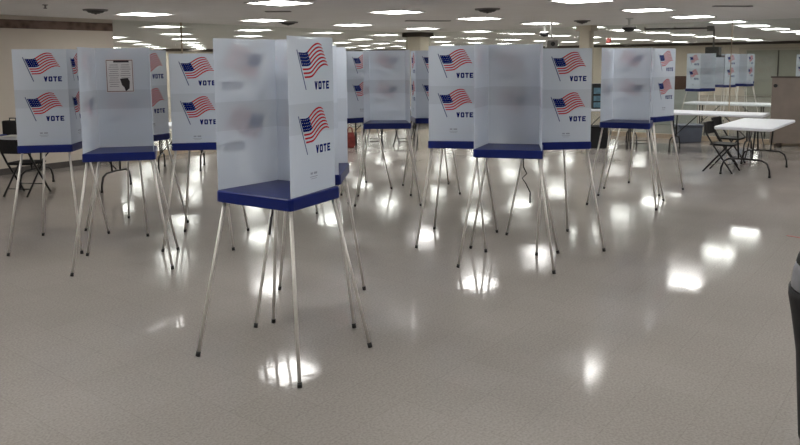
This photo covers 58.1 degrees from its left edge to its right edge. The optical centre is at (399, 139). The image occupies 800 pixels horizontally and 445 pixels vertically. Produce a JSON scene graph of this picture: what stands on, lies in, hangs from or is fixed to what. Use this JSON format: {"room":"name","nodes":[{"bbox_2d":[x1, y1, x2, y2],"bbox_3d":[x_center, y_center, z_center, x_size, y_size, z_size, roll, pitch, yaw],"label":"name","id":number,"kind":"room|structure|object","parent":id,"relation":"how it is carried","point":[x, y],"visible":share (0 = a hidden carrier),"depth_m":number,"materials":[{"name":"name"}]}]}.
{"room":"polling place","nodes":[
{"label":"polling place","id":0,"kind":"room"},
{"bbox_2d":[0,15,113,168],"bbox_3d":[-9.927,-0.145,6.435,0.150,2.470,15.900,4,8,38],"label":"wall","id":1,"kind":"structure","parent":0,"point":[10,38],"depth_m":11.47,"materials":[{"name":"beige paint"}]},
{"bbox_2d":[0,19,112,30],"bbox_3d":[-9.874,-1.236,6.264,0.012,0.135,15.895,4,8,38],"label":"trim","id":2,"kind":"structure","parent":1,"relation":"attached to","point":[4,23],"depth_m":11.70,"materials":[{"name":"paint"}]},
{"bbox_2d":[0,160,114,175],"bbox_3d":[-9.853,1.038,6.513,0.012,0.100,15.900,4,8,38],"label":"baseboard","id":3,"kind":"structure","parent":1,"relation":"attached to","point":[6,171],"depth_m":11.81,"materials":[{"name":"rubber"}]},
{"bbox_2d":[166,51,212,96],"bbox_3d":[-17.008,-2.673,30.273,0.200,2.470,45.000,4,8,38],"label":"wall","id":4,"kind":"structure","parent":0,"point":[167,52],"depth_m":36.80,"materials":[{"name":"beige paint"}]},
{"bbox_2d":[149,48,353,51],"bbox_3d":[-16.840,-3.817,30.009,0.249,0.140,45.000,4,8,38],"label":"trim","id":5,"kind":"structure","parent":4,"relation":"attached to","point":[166,49],"depth_m":37.45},
{"bbox_2d":[0,95,799,444],"bbox_3d":[1.613,0.012,15.967,47.601,0.100,45.599,4,8,38],"label":"floor","id":6,"kind":"structure","parent":0,"point":[678,332],"depth_m":5.04,"materials":[{"name":"tile"}]},
{"bbox_2d":[0,140,51,196],"bbox_3d":[-4.950,0.347,9.491,0.422,0.762,0.471,1,6,10],"label":"folding chair","id":7,"kind":"object","parent":6,"relation":"on","point":[6,146],"visible":0.75,"depth_m":9.38,"materials":[{"name":"black plastic"}]},
{"bbox_2d":[6,49,109,255],"bbox_3d":[-3.229,0.079,6.755,0.666,1.840,0.805,-1,6,-5],"label":"voting booth","id":8,"kind":"object","parent":6,"relation":"on","point":[46,82],"visible":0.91,"depth_m":6.47,"materials":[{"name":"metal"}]},
{"bbox_2d":[22,53,59,81],"bbox_3d":[-3.201,-0.651,6.428,0.312,0.258,0.001,-2,6,-12],"label":"print","id":9,"kind":"object","parent":8,"relation":"attached to","point":[36,67],"depth_m":6.43,"materials":[{"name":"multicoloured"}]},
{"bbox_2d":[25,92,62,120],"bbox_3d":[-3.197,-0.298,6.467,0.312,0.258,0.001,-2,6,-12],"label":"print","id":10,"kind":"object","parent":8,"relation":"attached to","point":[39,106],"depth_m":6.47,"materials":[{"name":"multicoloured"}]},
{"bbox_2d":[17,141,81,152],"bbox_3d":[-3.230,0.053,6.752,0.470,0.068,0.567,-1,6,-5],"label":"shelf","id":11,"kind":"object","parent":8,"relation":"attached to","point":[49,146],"depth_m":6.50,"materials":[{"name":"blue plastic"}]},
{"bbox_2d":[70,53,77,80],"bbox_3d":[-3.014,-0.683,6.706,0.001,0.258,0.308,-1,6,-5],"label":"print","id":12,"kind":"object","parent":8,"relation":"attached to","point":[73,61],"depth_m":6.66},
{"bbox_2d":[72,92,79,118],"bbox_3d":[-3.011,-0.330,6.744,0.001,0.258,0.308,-1,6,-5],"label":"print","id":13,"kind":"object","parent":8,"relation":"attached to","point":[75,100],"depth_m":6.69},
{"bbox_2d":[0,137,131,192],"bbox_3d":[-4.518,0.293,10.016,1.830,0.732,0.760,1,6,13],"label":"folding table","id":14,"kind":"object","parent":6,"relation":"on","point":[1,138],"visible":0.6,"depth_m":9.93,"materials":[{"name":"white plastic"}]},
{"bbox_2d":[2,118,16,134],"bbox_3d":[-5.382,-0.190,10.013,0.300,0.242,0.100,1,6,13],"label":"case","id":15,"kind":"object","parent":14,"relation":"on","point":[9,127],"visible":0.6,"depth_m":9.97,"materials":[{"name":"black plastic"}]},
{"bbox_2d":[70,47,179,275],"bbox_3d":[-2.349,0.141,6.109,0.805,1.840,0.666,-2,6,-13],"label":"voting booth","id":16,"kind":"object","parent":6,"relation":"on","point":[115,126],"visible":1,"depth_m":6.24,"materials":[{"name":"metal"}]},
{"bbox_2d":[105,59,133,92],"bbox_3d":[-2.428,-0.556,6.239,0.225,0.285,0.004,-2,6,-13],"label":"notice sheet","id":17,"kind":"object","parent":16,"relation":"attached to","point":[119,72],"visible":1,"depth_m":6.24,"materials":[{"name":"white paper"}]},
{"bbox_2d":[108,64,130,86],"bbox_3d":[-2.428,-0.557,6.238,0.180,0.192,0.001,-2,6,-13],"label":"print","id":18,"kind":"object","parent":17,"relation":"attached to","point":[119,75],"depth_m":6.24},
{"bbox_2d":[120,78,129,90],"bbox_3d":[-2.388,-0.480,6.255,0.080,0.115,0.001,-2,6,-13],"label":"print","id":19,"kind":"object","parent":17,"relation":"attached to","point":[124,82],"depth_m":6.25},
{"bbox_2d":[82,146,156,161],"bbox_3d":[-2.349,0.116,6.106,0.567,0.068,0.470,-2,6,-13],"label":"shelf","id":20,"kind":"object","parent":16,"relation":"attached to","point":[95,153],"depth_m":5.92,"materials":[{"name":"blue plastic"}]},
{"bbox_2d":[84,50,188,235],"bbox_3d":[-2.760,-0.002,7.461,0.805,1.840,0.666,2,7,20],"label":"voting booth","id":21,"kind":"object","parent":6,"relation":"on","point":[158,71],"visible":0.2,"depth_m":7.42,"materials":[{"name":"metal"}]},
{"bbox_2d":[150,53,160,71],"bbox_3d":[-2.526,-0.752,7.306,0.001,0.258,0.312,3,7,27],"label":"print","id":22,"kind":"object","parent":21,"relation":"attached to","point":[155,58],"depth_m":7.36,"materials":[{"name":"red"}]},
{"bbox_2d":[151,88,163,106],"bbox_3d":[-2.523,-0.399,7.344,0.001,0.258,0.312,3,7,27],"label":"print","id":23,"kind":"object","parent":21,"relation":"attached to","point":[157,93],"depth_m":7.41,"materials":[{"name":"red"}]},
{"bbox_2d":[153,133,169,140],"bbox_3d":[-2.760,-0.028,7.458,0.567,0.068,0.470,2,7,20],"label":"shelf","id":24,"kind":"object","parent":21,"relation":"attached to","point":[157,136],"depth_m":7.45,"materials":[{"name":"blue plastic"}]},
{"bbox_2d":[158,122,205,171],"bbox_3d":[-3.549,0.102,11.696,1.200,0.732,0.760,-2,6,-10],"label":"folding table","id":25,"kind":"object","parent":6,"relation":"on","point":[161,150],"visible":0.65,"depth_m":11.61,"materials":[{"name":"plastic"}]},
{"bbox_2d":[161,53,249,251],"bbox_3d":[-1.859,0.082,6.847,0.666,1.790,0.805,-1,6,-2],"label":"voting booth","id":26,"kind":"object","parent":6,"relation":"on","point":[192,91],"visible":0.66,"depth_m":6.55,"materials":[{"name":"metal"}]},
{"bbox_2d":[171,142,216,150],"bbox_3d":[-1.860,0.031,6.842,0.470,0.068,0.567,-1,6,-2],"label":"shelf","id":27,"kind":"object","parent":26,"relation":"attached to","point":[176,146],"depth_m":6.57,"materials":[{"name":"blue plastic"}]},
{"bbox_2d":[179,57,213,85],"bbox_3d":[-1.843,-0.623,6.522,0.312,0.258,0.001,-1,6,-9],"label":"print","id":28,"kind":"object","parent":26,"relation":"attached to","point":[193,71],"depth_m":6.52,"materials":[{"name":"multicoloured"}]},
{"bbox_2d":[180,96,214,124],"bbox_3d":[-1.840,-0.270,6.560,0.312,0.258,0.001,-1,6,-9],"label":"print","id":29,"kind":"object","parent":26,"relation":"attached to","point":[194,110],"depth_m":6.56,"materials":[{"name":"multicoloured"}]},
{"bbox_2d":[196,36,371,387],"bbox_3d":[-0.687,0.339,4.160,0.805,1.840,0.666,4,7,33],"label":"voting booth","id":30,"kind":"object","parent":6,"relation":"on","point":[274,99],"visible":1,"depth_m":4.13,"materials":[{"name":"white plastic"}]},
{"bbox_2d":[217,180,339,211],"bbox_3d":[-0.687,0.313,4.157,0.567,0.068,0.470,4,7,33],"label":"shelf","id":31,"kind":"object","parent":30,"relation":"attached to","point":[267,194],"depth_m":4.03,"materials":[{"name":"blue plastic"}]},
{"bbox_2d":[297,43,327,89],"bbox_3d":[-0.478,-0.406,3.955,0.001,0.258,0.312,3,7,26],"label":"print","id":32,"kind":"object","parent":30,"relation":"attached to","point":[312,58],"depth_m":3.95,"materials":[{"name":"multicoloured"}]},
{"bbox_2d":[298,107,328,154],"bbox_3d":[-0.475,-0.053,3.994,0.001,0.258,0.312,3,7,26],"label":"print","id":33,"kind":"object","parent":30,"relation":"attached to","point":[313,122],"depth_m":3.99,"materials":[{"name":"multicoloured"}]},
{"bbox_2d":[254,46,365,327],"bbox_3d":[-0.608,0.272,4.928,0.666,1.805,0.805,0,6,2],"label":"voting booth","id":34,"kind":"object","parent":6,"relation":"on","point":[339,53],"visible":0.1,"depth_m":5.10,"materials":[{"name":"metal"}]},
{"bbox_2d":[335,163,348,184],"bbox_3d":[-0.608,0.229,4.923,0.470,0.068,0.567,0,6,2],"label":"shelf","id":35,"kind":"object","parent":34,"relation":"attached to","point":[340,175],"depth_m":4.80,"materials":[{"name":"blue plastic"}]},
{"bbox_2d":[347,127,354,147],"bbox_3d":[-1.000,-0.058,14.427,0.210,0.417,0.156,-1,6,0],"label":"bag","id":36,"kind":"object","parent":6,"relation":"on","point":[350,135],"visible":0.86,"depth_m":14.38,"materials":[{"name":"fabric"}]},
{"bbox_2d":[341,51,392,195],"bbox_3d":[-0.622,-0.254,9.608,0.805,1.840,0.666,-5,8,-35],"label":"voting booth","id":37,"kind":"object","parent":6,"relation":"on","point":[354,59],"visible":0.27,"depth_m":9.32,"materials":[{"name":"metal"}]},
{"bbox_2d":[347,117,363,123],"bbox_3d":[-0.623,-0.280,9.605,0.567,0.068,0.470,-5,8,-35],"label":"shelf","id":38,"kind":"object","parent":37,"relation":"attached to","point":[349,119],"depth_m":9.35,"materials":[{"name":"blue plastic"}]},
{"bbox_2d":[352,55,362,72],"bbox_3d":[-0.489,-0.992,9.351,0.308,0.258,0.002,-5,8,-35],"label":"print","id":39,"kind":"object","parent":37,"relation":"attached to","point":[357,61],"depth_m":9.32},
{"bbox_2d":[353,82,362,99],"bbox_3d":[-0.486,-0.639,9.389,0.308,0.258,0.002,-5,8,-35],"label":"print","id":40,"kind":"object","parent":37,"relation":"attached to","point":[357,88],"depth_m":9.35},
{"bbox_2d":[363,129,383,145],"bbox_3d":[-0.549,-0.262,14.740,0.422,0.762,0.471,-2,6,-10],"label":"folding chair","id":41,"kind":"object","parent":6,"relation":"on","point":[381,130],"visible":0.1,"depth_m":14.74,"materials":[{"name":"grey metal"}]},
{"bbox_2d":[355,107,417,144],"bbox_3d":[-0.303,-0.313,15.255,1.830,0.732,0.760,-1,6,-5],"label":"folding table","id":42,"kind":"object","parent":6,"relation":"on","point":[410,107],"visible":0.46,"depth_m":15.20,"materials":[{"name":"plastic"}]},
{"bbox_2d":[354,50,421,206],"bbox_3d":[-0.151,-0.163,8.733,0.805,1.840,0.666,-1,6,0],"label":"voting booth","id":43,"kind":"object","parent":6,"relation":"on","point":[386,73],"visible":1,"depth_m":8.88,"materials":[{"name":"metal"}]},
{"bbox_2d":[363,120,410,128],"bbox_3d":[-0.152,-0.189,8.730,0.567,0.068,0.470,0,6,0],"label":"shelf","id":44,"kind":"object","parent":43,"relation":"attached to","point":[368,124],"depth_m":8.50,"materials":[{"name":"blue plastic"}]},
{"bbox_2d":[393,109,417,145],"bbox_3d":[0.092,-0.267,14.741,0.422,0.762,0.471,2,7,20],"label":"folding chair","id":45,"kind":"object","parent":6,"relation":"on","point":[414,124],"visible":0.24,"depth_m":14.75,"materials":[{"name":"black metal"}]},
{"bbox_2d":[402,32,433,125],"bbox_3d":[0.488,-1.638,19.341,0.600,2.468,0.600,4,8,38],"label":"square column","id":46,"kind":"structure","parent":6,"relation":"on","point":[415,41],"depth_m":19.05,"materials":[{"name":"paint"}]},
{"bbox_2d":[402,50,460,195],"bbox_3d":[0.398,-0.249,9.479,0.666,1.840,0.805,-1,6,-7],"label":"voting booth","id":47,"kind":"object","parent":6,"relation":"on","point":[419,59],"visible":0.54,"depth_m":9.20,"materials":[{"name":"metal"}]},
{"bbox_2d":[410,116,428,123],"bbox_3d":[0.398,-0.275,9.476,0.470,0.068,0.567,-1,6,-7],"label":"shelf","id":48,"kind":"object","parent":47,"relation":"attached to","point":[416,119],"depth_m":9.21,"materials":[{"name":"blue plastic"}]},
{"bbox_2d":[422,84,428,100],"bbox_3d":[0.439,-0.626,9.189,0.312,0.258,0.001,-1,6,0],"label":"print","id":49,"kind":"object","parent":47,"relation":"attached to","point":[425,87],"depth_m":9.19,"materials":[{"name":"multicoloured"}]},
{"bbox_2d":[422,56,428,72],"bbox_3d":[0.435,-0.979,9.150,0.312,0.258,0.001,-1,6,0],"label":"print","id":50,"kind":"object","parent":47,"relation":"attached to","point":[425,59],"depth_m":9.15,"materials":[{"name":"multicoloured"}]},
{"bbox_2d":[415,45,497,251],"bbox_3d":[0.550,0.043,6.785,0.666,1.840,0.805,1,6,15],"label":"voting booth","id":51,"kind":"object","parent":6,"relation":"on","point":[451,68],"visible":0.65,"depth_m":6.50,"materials":[{"name":"metal"}]},
{"bbox_2d":[428,141,473,148],"bbox_3d":[0.550,0.017,6.782,0.470,0.068,0.567,1,6,15],"label":"shelf","id":52,"kind":"object","parent":51,"relation":"attached to","point":[431,144],"depth_m":6.53,"materials":[{"name":"blue plastic"}]},
{"bbox_2d":[438,89,471,116],"bbox_3d":[0.496,-0.334,6.499,0.312,0.258,0.001,0,6,8],"label":"print","id":53,"kind":"object","parent":51,"relation":"attached to","point":[451,102],"depth_m":6.50,"materials":[{"name":"multicoloured"}]},
{"bbox_2d":[438,49,471,77],"bbox_3d":[0.493,-0.687,6.461,0.312,0.258,0.001,0,6,8],"label":"print","id":54,"kind":"object","parent":51,"relation":"attached to","point":[452,63],"depth_m":6.46,"materials":[{"name":"multicoloured"}]},
{"bbox_2d":[456,43,558,273],"bbox_3d":[0.931,0.117,6.069,0.805,1.840,0.666,1,6,15],"label":"voting booth","id":55,"kind":"object","parent":6,"relation":"on","point":[508,78],"visible":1,"depth_m":6.20,"materials":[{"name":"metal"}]},
{"bbox_2d":[473,143,542,158],"bbox_3d":[0.931,0.091,6.066,0.567,0.068,0.470,1,6,15],"label":"shelf","id":56,"kind":"object","parent":55,"relation":"attached to","point":[481,150],"depth_m":5.89,"materials":[{"name":"blue plastic"}]},
{"bbox_2d":[505,48,605,255],"bbox_3d":[1.426,0.068,6.647,0.666,1.805,0.805,-2,6,-11],"label":"voting booth","id":57,"kind":"object","parent":6,"relation":"on","point":[567,72],"visible":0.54,"depth_m":6.36,"materials":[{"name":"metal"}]},
{"bbox_2d":[542,141,590,149],"bbox_3d":[1.425,0.024,6.643,0.470,0.068,0.567,-2,6,-11],"label":"shelf","id":58,"kind":"object","parent":57,"relation":"attached to","point":[547,145],"depth_m":6.38,"materials":[{"name":"blue plastic"}]},
{"bbox_2d":[551,92,584,120],"bbox_3d":[1.484,-0.292,6.363,0.312,0.258,0.001,-1,6,-4],"label":"print","id":59,"kind":"object","parent":57,"relation":"attached to","point":[565,106],"depth_m":6.36,"materials":[{"name":"multicoloured"}]},
{"bbox_2d":[552,52,584,80],"bbox_3d":[1.480,-0.645,6.324,0.312,0.258,0.001,-1,6,-4],"label":"print","id":60,"kind":"object","parent":57,"relation":"attached to","point":[566,66],"depth_m":6.32,"materials":[{"name":"multicoloured"}]},
{"bbox_2d":[576,25,597,123],"bbox_3d":[4.212,-1.343,16.324,0.360,2.468,0.360,4,8,38],"label":"square column","id":61,"kind":"structure","parent":6,"relation":"on","point":[586,35],"depth_m":16.12,"materials":[{"name":"paint"}]},
{"bbox_2d":[590,125,607,147],"bbox_3d":[3.860,-0.069,14.099,0.370,0.425,0.370,-1,6,0],"label":"trash can","id":62,"kind":"object","parent":6,"relation":"on","point":[595,129],"visible":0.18,"depth_m":13.93,"materials":[{"name":"plastic"}]},
{"bbox_2d":[591,109,636,144],"bbox_3d":[4.248,-0.288,14.659,1.500,0.732,0.760,-1,6,0],"label":"folding table","id":63,"kind":"object","parent":6,"relation":"on","point":[592,110],"visible":0.25,"depth_m":14.51,"materials":[{"name":"white plastic"}]},
{"bbox_2d":[591,83,600,108],"bbox_3d":[3.953,-0.882,14.437,0.260,0.500,0.312,-1,6,0],"label":"window","id":64,"kind":"structure","parent":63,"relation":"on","point":[596,87],"depth_m":14.29,"materials":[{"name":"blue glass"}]},
{"bbox_2d":[586,47,664,210],"bbox_3d":[2.689,-0.163,8.505,0.805,1.840,0.666,3,7,27],"label":"voting booth","id":65,"kind":"object","parent":6,"relation":"on","point":[626,73],"visible":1,"depth_m":8.62,"materials":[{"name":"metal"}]},
{"bbox_2d":[599,119,652,128],"bbox_3d":[2.688,-0.189,8.502,0.567,0.068,0.470,3,7,27],"label":"shelf","id":66,"kind":"object","parent":65,"relation":"attached to","point":[604,123],"depth_m":8.34,"materials":[{"name":"blue plastic"}]},
{"bbox_2d":[627,129,649,147],"bbox_3d":[4.654,-0.226,13.995,0.422,0.762,0.471,1,6,15],"label":"folding chair","id":67,"kind":"object","parent":6,"relation":"on","point":[629,130],"visible":0.12,"depth_m":14.05,"materials":[{"name":"black plastic"}]},
{"bbox_2d":[603,48,683,195],"bbox_3d":[3.198,-0.263,9.389,0.666,1.840,0.805,-6,8,-43],"label":"voting booth","id":68,"kind":"object","parent":6,"relation":"on","point":[663,59],"visible":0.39,"depth_m":9.15,"materials":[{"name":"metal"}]},
{"bbox_2d":[624,115,673,122],"bbox_3d":[3.198,-0.289,9.387,0.470,0.068,0.567,-6,8,-43],"label":"shelf","id":69,"kind":"object","parent":68,"relation":"attached to","point":[656,118],"depth_m":9.15,"materials":[{"name":"blue plastic"}]},
{"bbox_2d":[658,79,670,95],"bbox_3d":[3.376,-0.649,9.172,0.312,0.258,0.001,-5,8,-36],"label":"print","id":70,"kind":"object","parent":68,"relation":"attached to","point":[664,85],"depth_m":9.16,"materials":[{"name":"multicoloured"}]},
{"bbox_2d":[659,51,672,68],"bbox_3d":[3.373,-1.002,9.134,0.312,0.258,0.001,-5,8,-36],"label":"print","id":71,"kind":"object","parent":68,"relation":"attached to","point":[665,57],"depth_m":9.14,"materials":[{"name":"multicoloured"}]},
{"bbox_2d":[654,76,697,124],"bbox_3d":[7.111,-1.072,19.203,1.500,1.260,0.500,-2,6,-10],"label":"wall","id":72,"kind":"structure","parent":6,"relation":"on","point":[680,81],"depth_m":19.06,"materials":[{"name":"beige paint"}]},
{"bbox_2d":[672,123,703,142],"bbox_3d":[5.929,-0.142,14.857,0.565,0.370,0.380,-1,6,-3],"label":"storage tote","id":73,"kind":"object","parent":6,"relation":"on","point":[692,133],"visible":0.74,"depth_m":14.71,"materials":[{"name":"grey plastic"}]},
{"bbox_2d":[678,53,717,122],"bbox_3d":[7.440,-1.223,17.880,0.805,1.840,0.666,-4,7,-28],"label":"voting booth","id":74,"kind":"object","parent":6,"relation":"on","point":[701,68],"visible":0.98,"depth_m":17.82,"materials":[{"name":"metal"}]},
{"bbox_2d":[690,55,697,64],"bbox_3d":[7.218,-1.963,17.668,0.001,0.258,0.312,-3,7,-21],"label":"print","id":75,"kind":"object","parent":74,"relation":"attached to","point":[693,58],"depth_m":17.67,"materials":[{"name":"multicoloured"}]},
{"bbox_2d":[685,88,714,91],"bbox_3d":[7.439,-1.249,17.877,0.567,0.068,0.470,-4,7,-28],"label":"shelf","id":76,"kind":"object","parent":74,"relation":"attached to","point":[686,89],"depth_m":17.72,"materials":[{"name":"blue plastic"}]},
{"bbox_2d":[668,110,769,156],"bbox_3d":[5.699,-0.144,13.217,1.830,0.732,0.760,4,8,37],"label":"folding table","id":77,"kind":"object","parent":6,"relation":"on","point":[696,113],"visible":0.73,"depth_m":12.99,"materials":[{"name":"white plastic"}]},
{"bbox_2d":[702,120,739,173],"bbox_3d":[4.888,0.103,10.951,0.471,0.762,0.422,5,8,40],"label":"folding chair","id":78,"kind":"object","parent":6,"relation":"on","point":[708,125],"visible":1,"depth_m":10.98,"materials":[{"name":"black metal"}]},
{"bbox_2d":[704,54,740,120],"bbox_3d":[9.087,-1.496,20.265,0.666,1.840,0.805,-3,7,-20],"label":"voting booth","id":79,"kind":"object","parent":6,"relation":"on","point":[722,74],"visible":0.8,"depth_m":20.08,"materials":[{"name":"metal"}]},
{"bbox_2d":[715,84,735,87],"bbox_3d":[9.087,-1.522,20.263,0.470,0.068,0.567,-3,7,-20],"label":"shelf","id":80,"kind":"object","parent":79,"relation":"attached to","point":[716,85],"depth_m":20.04,"materials":[{"name":"blue plastic"}]},
{"bbox_2d":[684,101,770,135],"bbox_3d":[7.346,-0.461,16.001,1.830,0.732,0.760,4,8,38],"label":"folding table","id":81,"kind":"object","parent":6,"relation":"on","point":[699,103],"visible":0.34,"depth_m":15.83,"materials":[{"name":"white plastic"}]},
{"bbox_2d":[711,116,745,165],"bbox_3d":[5.367,0.008,11.787,0.471,0.762,0.422,5,8,42],"label":"folding chair","id":82,"kind":"object","parent":6,"relation":"on","point":[717,120],"visible":0.66,"depth_m":11.82,"materials":[{"name":"black plastic"}]},
{"bbox_2d":[724,54,757,111],"bbox_3d":[11.084,-1.849,23.347,0.805,1.840,0.666,-2,6,-10],"label":"voting booth","id":83,"kind":"object","parent":6,"relation":"on","point":[754,54],"visible":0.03,"depth_m":23.18,"materials":[{"name":"metal"}]},
{"bbox_2d":[725,54,757,117],"bbox_3d":[9.937,-1.579,20.961,0.666,1.840,0.805,-5,8,-35],"label":"voting booth","id":84,"kind":"object","parent":6,"relation":"on","point":[744,62],"visible":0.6,"depth_m":21.05,"materials":[{"name":"metal"}]},
{"bbox_2d":[714,118,794,177],"bbox_3d":[5.411,0.104,10.960,0.760,0.732,1.830,4,8,38],"label":"folding table","id":85,"kind":"object","parent":6,"relation":"on","point":[744,124],"visible":1,"depth_m":10.63,"materials":[{"name":"white plastic"}]},
{"bbox_2d":[769,76,799,147],"bbox_3d":[8.142,-0.483,13.237,2.440,1.360,0.460,4,8,38],"label":"divider","id":86,"kind":"object","parent":6,"relation":"on","point":[785,96],"visible":1,"depth_m":13.78,"materials":[{"name":"beige wood"}]},
{"bbox_2d":[788,252,799,438],"bbox_3d":[1.973,0.881,3.095,0.554,0.945,0.554,-1,6,0],"label":"waste bin","id":87,"kind":"object","parent":6,"relation":"on","point":[794,284],"visible":1,"depth_m":3.14,"materials":[{"name":"black plastic"}]},
{"bbox_2d":[796,54,799,75],"bbox_3d":[14.602,-2.160,25.932,0.805,1.840,0.666,-3,7,-20],"label":"voting booth","id":88,"kind":"object","parent":6,"relation":"on","point":[798,55],"visible":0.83,"depth_m":25.92,"materials":[{"name":"plastic"}]},
{"bbox_2d":[0,0,799,49],"bbox_3d":[1.591,-2.543,15.690,47.601,0.100,45.599,4,8,38],"label":"ceiling","id":89,"kind":"structure","parent":0,"point":[205,20],"depth_m":13.21,"materials":[{"name":"tile"}]},
{"bbox_2d":[82,9,107,14],"bbox_3d":[-4.296,-1.806,10.160,0.340,0.069,0.340,-1,6,0],"label":"ceiling vent","id":90,"kind":"object","parent":89,"relation":"in","point":[92,11],"visible":1,"depth_m":10.08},
{"bbox_2d":[114,12,173,15],"bbox_3d":[-3.950,-1.941,11.109,0.640,0.012,0.640,4,8,38],"label":"recessed light","id":91,"kind":"object","parent":89,"relation":"in","point":[129,13],"visible":1,"depth_m":11.12,"materials":[{"name":"white plastic"}]},
{"bbox_2d":[120,13,168,15],"bbox_3d":[-3.950,-1.943,11.109,0.600,0.006,0.600,4,8,38],"label":"diffuser","id":92,"kind":"object","parent":91,"relation":"attached to","point":[132,14],"depth_m":11.14,"materials":[{"name":"plastic"}]},
{"bbox_2d":[142,25,186,27],"bbox_3d":[-4.867,-2.342,14.872,0.640,0.012,0.640,4,8,38],"label":"recessed light","id":93,"kind":"object","parent":89,"relation":"in","point":[156,26],"visible":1,"depth_m":14.80,"materials":[{"name":"white plastic"}]},
{"bbox_2d":[238,19,288,21],"bbox_3d":[-2.462,-2.160,13.005,0.640,0.012,0.640,4,8,38],"label":"recessed light","id":94,"kind":"object","parent":89,"relation":"in","point":[252,20],"visible":1,"depth_m":12.99,"materials":[{"name":"white plastic"}]},
{"bbox_2d":[244,0,314,5],"bbox_3d":[-1.545,-1.759,9.243,0.640,0.012,0.640,4,8,38],"label":"recessed light","id":95,"kind":"object","parent":89,"relation":"in","point":[267,2],"visible":1,"depth_m":9.20,"materials":[{"name":"white plastic"}]},
{"bbox_2d":[253,1,307,5],"bbox_3d":[-1.545,-1.761,9.242,0.600,0.006,0.600,4,8,38],"label":"diffuser","id":96,"kind":"object","parent":95,"relation":"attached to","point":[274,3],"depth_m":9.29,"materials":[{"name":"plastic"}]},
{"bbox_2d":[367,10,424,13],"bbox_3d":[-0.057,-1.978,11.138,0.640,0.012,0.640,4,8,38],"label":"recessed light","id":97,"kind":"object","parent":89,"relation":"in","point":[386,11],"visible":1,"depth_m":11.16,"materials":[{"name":"white plastic"}]},
{"bbox_2d":[373,11,417,13],"bbox_3d":[-0.057,-1.980,11.138,0.600,0.006,0.600,4,8,38],"label":"diffuser","id":98,"kind":"object","parent":97,"relation":"attached to","point":[381,12],"depth_m":11.19,"materials":[{"name":"plastic"}]},
{"bbox_2d":[454,17,502,19],"bbox_3d":[1.431,-2.197,13.034,0.640,0.012,0.640,4,8,38],"label":"recessed light","id":99,"kind":"object","parent":89,"relation":"in","point":[470,18],"visible":1,"depth_m":12.98,"materials":[{"name":"white plastic"}]},
{"bbox_2d":[475,8,499,12],"bbox_3d":[1.293,-1.909,10.657,0.380,0.069,0.380,-1,6,0],"label":"ceiling vent","id":100,"kind":"object","parent":89,"relation":"in","point":[484,10],"visible":1,"depth_m":10.56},
{"bbox_2d":[545,22,557,47],"bbox_3d":[3.062,-2.123,14.546,0.220,0.515,0.305,-1,6,0],"label":"ceiling projector","id":101,"kind":"object","parent":89,"relation":"hanging from","point":[550,43],"visible":1,"depth_m":14.45,"materials":[{"name":"white plastic"}]},
{"bbox_2d":[548,0,615,3],"bbox_3d":[2.349,-1.796,9.272,0.640,0.012,0.640,4,8,38],"label":"recessed light","id":102,"kind":"object","parent":89,"relation":"in","point":[560,1],"visible":1,"depth_m":9.39,"materials":[{"name":"white plastic"}]},
{"bbox_2d":[557,0,610,2],"bbox_3d":[2.348,-1.798,9.271,0.600,0.006,0.600,4,8,38],"label":"diffuser","id":103,"kind":"object","parent":102,"relation":"attached to","point":[561,1],"depth_m":9.40,"materials":[{"name":"plastic"}]},
{"bbox_2d":[622,18,635,31],"bbox_3d":[4.282,-2.145,13.451,0.260,0.255,0.260,-1,6,0],"label":"camera","id":104,"kind":"object","parent":89,"relation":"hanging from","point":[627,28],"visible":1,"depth_m":13.38,"materials":[{"name":"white plastic"}]},
{"bbox_2d":[620,7,673,11],"bbox_3d":[3.837,-2.015,11.168,0.640,0.012,0.640,4,8,38],"label":"recessed light","id":105,"kind":"object","parent":89,"relation":"in","point":[661,8],"visible":1,"depth_m":11.16,"materials":[{"name":"white plastic"}]},
{"bbox_2d":[624,8,666,11],"bbox_3d":[3.837,-2.017,11.167,0.600,0.006,0.600,4,8,38],"label":"diffuser","id":106,"kind":"object","parent":105,"relation":"attached to","point":[643,9],"depth_m":11.20,"materials":[{"name":"plastic"}]},
{"bbox_2d":[644,26,713,30],"bbox_3d":[6.565,-2.612,16.944,1.544,0.120,0.139,1,6,10],"label":"conduit","id":107,"kind":"object","parent":89,"relation":"attached to","point":[709,28],"visible":0.99,"depth_m":16.93,"materials":[{"name":"metal"}]},
{"bbox_2d":[671,15,716,18],"bbox_3d":[5.324,-2.234,13.063,0.640,0.012,0.640,4,8,38],"label":"recessed light","id":108,"kind":"object","parent":89,"relation":"in","point":[693,16],"visible":0.97,"depth_m":12.97,"materials":[{"name":"white plastic"}]},
{"bbox_2d":[705,29,724,56],"bbox_3d":[8.079,-2.495,18.547,0.500,0.725,0.420,4,8,38],"label":"speaker","id":109,"kind":"object","parent":89,"relation":"hanging from","point":[717,50],"visible":0.59,"depth_m":18.46},
{"bbox_2d":[593,43,799,95],"bbox_3d":[15.499,-3.311,33.533,47.000,2.470,0.200,4,8,38],"label":"wall","id":110,"kind":"structure","parent":0,"point":[681,51],"depth_m":34.65,"materials":[{"name":"beige paint"}]},
{"bbox_2d":[354,41,799,50],"bbox_3d":[15.468,-4.449,33.138,46.700,0.120,0.249,4,8,38],"label":"trim","id":111,"kind":"structure","parent":110,"relation":"attached to","point":[757,42],"depth_m":34.42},
{"bbox_2d":[737,47,799,95],"bbox_3d":[17.968,-2.970,31.455,5.920,2.200,0.078,4,8,38],"label":"wall","id":112,"kind":"structure","parent":110,"relation":"in","point":[769,61],"depth_m":32.48,"materials":[{"name":"grey paint"}]},
{"bbox_3d":[20.212,0.141,1.384,27.862,2.470,35.584,0,6,0],"label":"wall","id":113,"kind":"structure","parent":0,"visible":0},
{"bbox_2d":[608,21,799,145],"bbox_3d":[11.147,-0.853,11.264,26.290,2.470,0.072,4,8,38],"label":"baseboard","id":114,"kind":"structure","parent":113,"relation":"in","point":[613,133],"depth_m":14.94,"materials":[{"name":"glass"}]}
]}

